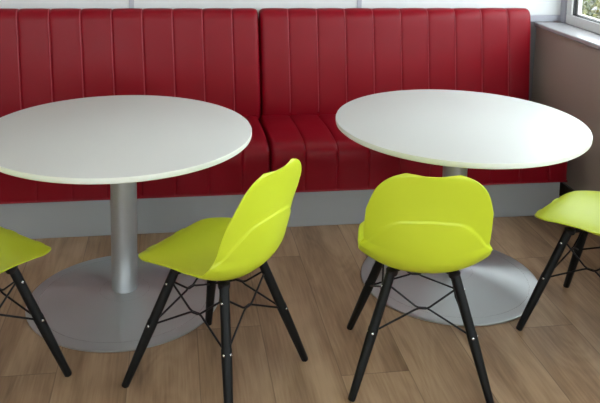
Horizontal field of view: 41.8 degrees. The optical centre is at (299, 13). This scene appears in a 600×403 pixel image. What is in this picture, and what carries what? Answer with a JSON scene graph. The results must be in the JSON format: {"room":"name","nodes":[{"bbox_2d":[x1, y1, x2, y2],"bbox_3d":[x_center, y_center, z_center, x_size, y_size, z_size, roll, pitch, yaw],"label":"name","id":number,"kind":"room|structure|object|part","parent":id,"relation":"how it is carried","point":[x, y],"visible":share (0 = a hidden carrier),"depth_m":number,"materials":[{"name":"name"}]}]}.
{"room":"eatery","nodes":[
{"label":"eatery","id":0,"kind":"room"},
{"bbox_2d":[0,195,599,402],"bbox_3d":[-1.196,1.620,0.990,7.550,0.120,7.600,0,9,-9],"label":"floor","id":1,"kind":"structure","parent":0,"point":[316,270],"depth_m":3.00,"materials":[{"name":"brown wood"}]},
{"bbox_2d":[0,227,71,376],"bbox_3d":[-1.135,0.879,2.670,0.499,0.824,0.499,7,11,33],"label":"shell chair","id":2,"kind":"object","parent":1,"relation":"on","point":[16,249],"visible":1,"depth_m":2.73,"materials":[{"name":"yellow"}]},
{"bbox_3d":[-1.135,0.874,2.668,0.258,0.026,0.243,7,11,33],"label":"seat mount","id":3,"kind":"part","parent":2,"relation":"part of","materials":[{"name":"black paint"}]},
{"bbox_3d":[-0.906,1.075,2.739,0.203,0.426,0.037,-1,9,-12],"label":"leg","id":4,"kind":"part","parent":2,"relation":"part of","materials":[{"name":"black wood"}]},
{"bbox_2d":[0,95,251,352],"bbox_3d":[-0.750,0.838,3.255,1.090,0.739,1.090,0,9,-9],"label":"pedestal table","id":5,"kind":"object","parent":1,"relation":"on","point":[106,304],"visible":0.82,"depth_m":3.17,"materials":[{"name":"grey laminate"}]},
{"bbox_3d":[-0.739,1.178,3.311,0.794,0.050,0.794,0,9,-9],"label":"plate","id":6,"kind":"part","parent":5,"relation":"part of","materials":[{"name":"silver metal"}]},
{"bbox_2d":[0,8,269,238],"bbox_3d":[-0.998,0.537,4.153,1.644,1.046,0.716,0,9,-9],"label":"seat","id":7,"kind":"object","parent":1,"relation":"on","point":[210,55],"visible":0.66,"depth_m":4.29,"materials":[{"name":"red leather"}]},
{"bbox_3d":[-1.015,0.956,4.219,1.629,0.196,0.673,0,9,-9],"label":"kick panel","id":8,"kind":"part","parent":7,"relation":"part of","materials":[{"name":"grey"}]},
{"bbox_3d":[-1.038,0.344,4.408,1.641,0.745,0.146,0,9,-9],"label":"backrest","id":9,"kind":"part","parent":7,"relation":"part of","materials":[{"name":"red leather"}]},
{"bbox_3d":[-0.998,0.747,4.117,1.625,0.260,0.581,0,9,-9],"label":"seat","id":10,"kind":"part","parent":7,"relation":"part of","materials":[{"name":"red leather"}]},
{"bbox_2d":[122,159,307,402],"bbox_3d":[-0.286,0.885,2.758,0.499,0.824,0.499,7,10,30],"label":"shell chair","id":11,"kind":"object","parent":1,"relation":"on","point":[223,250],"visible":1,"depth_m":2.65,"materials":[{"name":"yellow plastic"}]},
{"bbox_3d":[-0.517,1.086,2.724,0.203,0.426,0.037,-1,9,-17],"label":"leg","id":12,"kind":"part","parent":11,"relation":"part of","materials":[{"name":"black wood"}]},
{"bbox_3d":[-0.340,1.044,3.017,0.037,0.426,0.203,-1,9,-12],"label":"leg","id":13,"kind":"part","parent":11,"relation":"part of","materials":[{"name":"black wood"}]},
{"bbox_3d":[-0.284,0.880,2.757,0.243,0.026,0.258,7,10,30],"label":"seat mount","id":14,"kind":"part","parent":11,"relation":"part of","materials":[{"name":"black paint"}]},
{"bbox_3d":[-0.239,1.119,2.561,0.037,0.426,0.201,0,9,-11],"label":"leg","id":15,"kind":"part","parent":11,"relation":"part of","materials":[{"name":"black wood"}]},
{"bbox_3d":[-0.062,1.077,2.854,0.201,0.426,0.037,-1,9,-17],"label":"leg","id":16,"kind":"part","parent":11,"relation":"part of","materials":[{"name":"black wood"}]},
{"bbox_2d":[258,8,567,226],"bbox_3d":[0.616,0.533,4.415,1.654,1.046,0.716,0,9,-9],"label":"seat","id":17,"kind":"object","parent":1,"relation":"on","point":[315,62],"visible":0.74,"depth_m":4.53,"materials":[{"name":"red leather"}]},
{"bbox_3d":[0.576,0.341,4.670,1.651,0.745,0.146,0,9,-9],"label":"backrest","id":18,"kind":"part","parent":17,"relation":"part of","materials":[{"name":"red leather"}]},
{"bbox_3d":[0.608,0.743,4.378,1.616,0.260,0.581,0,9,-9],"label":"seat","id":19,"kind":"part","parent":17,"relation":"part of","materials":[{"name":"red leather"}]},
{"bbox_3d":[0.574,0.953,4.477,1.588,0.196,0.673,0,9,-9],"label":"kick panel","id":20,"kind":"part","parent":17,"relation":"part of","materials":[{"name":"grey"}]},
{"bbox_2d":[347,173,493,402],"bbox_3d":[0.433,0.890,2.833,0.499,0.824,0.499,2,9,3],"label":"shell chair","id":21,"kind":"object","parent":1,"relation":"on","point":[418,224],"visible":1,"depth_m":2.61,"materials":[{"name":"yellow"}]},
{"bbox_3d":[0.265,1.056,3.031,0.037,0.426,0.203,-7,13,-44],"label":"leg","id":22,"kind":"part","parent":21,"relation":"part of","materials":[{"name":"black wood"}]},
{"bbox_3d":[0.249,1.106,2.711,0.201,0.426,0.037,-7,12,-41],"label":"leg","id":23,"kind":"part","parent":21,"relation":"part of","materials":[{"name":"black wood"}]},
{"bbox_3d":[0.433,0.885,2.831,0.258,0.026,0.243,2,9,3],"label":"seat mount","id":24,"kind":"part","parent":21,"relation":"part of","materials":[{"name":"black paint"}]},
{"bbox_3d":[0.592,1.117,2.695,0.037,0.426,0.201,-7,12,-42],"label":"leg","id":25,"kind":"part","parent":21,"relation":"part of","materials":[{"name":"black wood"}]},
{"bbox_2d":[336,89,592,325],"bbox_3d":[0.693,0.834,3.494,1.090,0.739,1.090,0,9,-9],"label":"pedestal table","id":26,"kind":"object","parent":1,"relation":"on","point":[457,131],"visible":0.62,"depth_m":3.35,"materials":[{"name":"white laminate"}]},
{"bbox_3d":[0.674,1.174,3.546,0.794,0.050,0.794,0,9,-9],"label":"plate","id":27,"kind":"part","parent":26,"relation":"part of","materials":[{"name":"silver metal"}]},
{"bbox_2d":[516,191,599,330],"bbox_3d":[1.212,0.863,3.119,0.499,0.824,0.499,9,12,40],"label":"shell chair","id":28,"kind":"object","parent":1,"relation":"on","point":[580,210],"visible":1,"depth_m":3.14,"materials":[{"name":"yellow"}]},
{"bbox_3d":[0.973,1.058,3.125,0.203,0.426,0.037,1,9,-4],"label":"leg","id":29,"kind":"part","parent":28,"relation":"part of","materials":[{"name":"black wood"}]},
{"bbox_3d":[1.213,0.859,3.117,0.243,0.026,0.258,9,12,40],"label":"seat mount","id":30,"kind":"part","parent":28,"relation":"part of","materials":[{"name":"black paint"}]},
{"bbox_3d":[1.198,1.023,3.383,0.037,0.426,0.203,1,9,-5],"label":"leg","id":31,"kind":"part","parent":28,"relation":"part of","materials":[{"name":"black wood"}]},
{"bbox_2d":[531,27,599,190],"bbox_3d":[2.247,0.195,1.324,0.260,2.750,7.200,0,9,-10],"label":"wall","id":32,"kind":"structure","parent":0,"point":[566,72],"depth_m":4.44,"materials":[{"name":"beige paint"}]},
{"bbox_2d":[560,0,566,22],"bbox_3d":[1.683,-0.587,4.764,0.103,1.300,0.064,0,9,-9],"label":"trim","id":33,"kind":"structure","parent":32,"relation":"attached to","point":[563,11],"depth_m":4.83,"materials":[{"name":"grey"}]},
{"bbox_2d":[559,182,574,195],"bbox_3d":[2.071,1.504,1.555,0.016,0.085,7.100,0,9,-10],"label":"baseboard","id":34,"kind":"structure","parent":32,"relation":"attached to","point":[564,188],"depth_m":4.51,"materials":[{"name":"black"}]},
{"bbox_2d":[535,22,599,49],"bbox_3d":[2.101,0.560,1.809,0.196,0.028,6.280,0,9,-10],"label":"window sill","id":35,"kind":"structure","parent":32,"relation":"attached to","point":[577,34],"depth_m":4.51,"materials":[{"name":"grey"}]},
{"bbox_2d":[566,0,599,33],"bbox_3d":[2.237,-0.093,1.704,0.070,1.300,6.232,0,9,-10],"label":"window","id":36,"kind":"structure","parent":32,"relation":"in","point":[574,16],"depth_m":4.71,"materials":[{"name":"white plastic"}]},
{"bbox_3d":[-1.805,-0.378,4.364,7.040,2.750,0.200,0,9,-9],"label":"wall","id":37,"kind":"structure","parent":0,"visible":0},
{"bbox_2d":[0,0,128,8],"bbox_3d":[-1.588,-0.852,4.216,1.316,1.756,0.008,0,9,-9],"label":"trim","id":38,"kind":"structure","parent":37,"relation":"attached to","point":[14,4],"depth_m":4.38,"materials":[{"name":"white paint"}]},
{"bbox_2d":[129,0,133,7],"bbox_3d":[-0.935,-0.852,4.316,0.028,1.755,0.006,0,9,-9],"label":"trim","id":39,"kind":"structure","parent":37,"relation":"attached to","point":[131,2],"depth_m":4.44,"materials":[{"name":"grey paint"}]},
{"bbox_2d":[134,0,356,14],"bbox_3d":[-0.283,-0.855,4.429,1.316,1.756,0.008,0,9,-9],"label":"trim","id":40,"kind":"structure","parent":37,"relation":"attached to","point":[256,4],"depth_m":4.55,"materials":[{"name":"white paint"}]},
{"bbox_2d":[357,0,361,7],"bbox_3d":[0.370,-0.855,4.528,0.028,1.755,0.006,0,9,-9],"label":"trim","id":41,"kind":"structure","parent":37,"relation":"attached to","point":[359,2],"depth_m":4.65,"materials":[{"name":"grey"}]},
{"bbox_2d":[258,15,560,21],"bbox_3d":[-1.816,0.037,4.317,7.000,0.041,0.018,0,9,-9],"label":"trim","id":42,"kind":"structure","parent":37,"relation":"attached to","point":[533,18],"depth_m":4.85,"materials":[{"name":"grey paint"}]},
{"bbox_2d":[362,0,560,14],"bbox_3d":[1.011,-0.858,4.639,1.295,1.756,0.008,0,9,-9],"label":"trim","id":43,"kind":"structure","parent":37,"relation":"attached to","point":[535,7],"depth_m":4.77,"materials":[{"name":"white paint"}]},
{"bbox_2d":[529,22,535,100],"bbox_3d":[1.393,0.477,4.916,0.126,0.865,0.009,0,9,-9],"label":"trim","id":44,"kind":"structure","parent":37,"relation":"attached to","point":[532,24],"depth_m":4.88,"materials":[{"name":"grey"}]},
{"label":"outside","id":45,"kind":"structure","parent":0,"visible":0},
{"bbox_3d":[19.465,0.478,13.508,37.240,0.100,60.000,0,9,-9],"label":"ground","id":46,"kind":"structure","parent":45,"visible":0},
{"bbox_2d":[582,0,599,18],"bbox_3d":[3.485,0.124,9.726,2.020,1.172,2.067,0,9,-9],"label":"shrub","id":47,"kind":"object","parent":46,"relation":"on","point":[587,7],"visible":0.12,"depth_m":9.31,"materials":[{"name":"green plant"}]}
]}

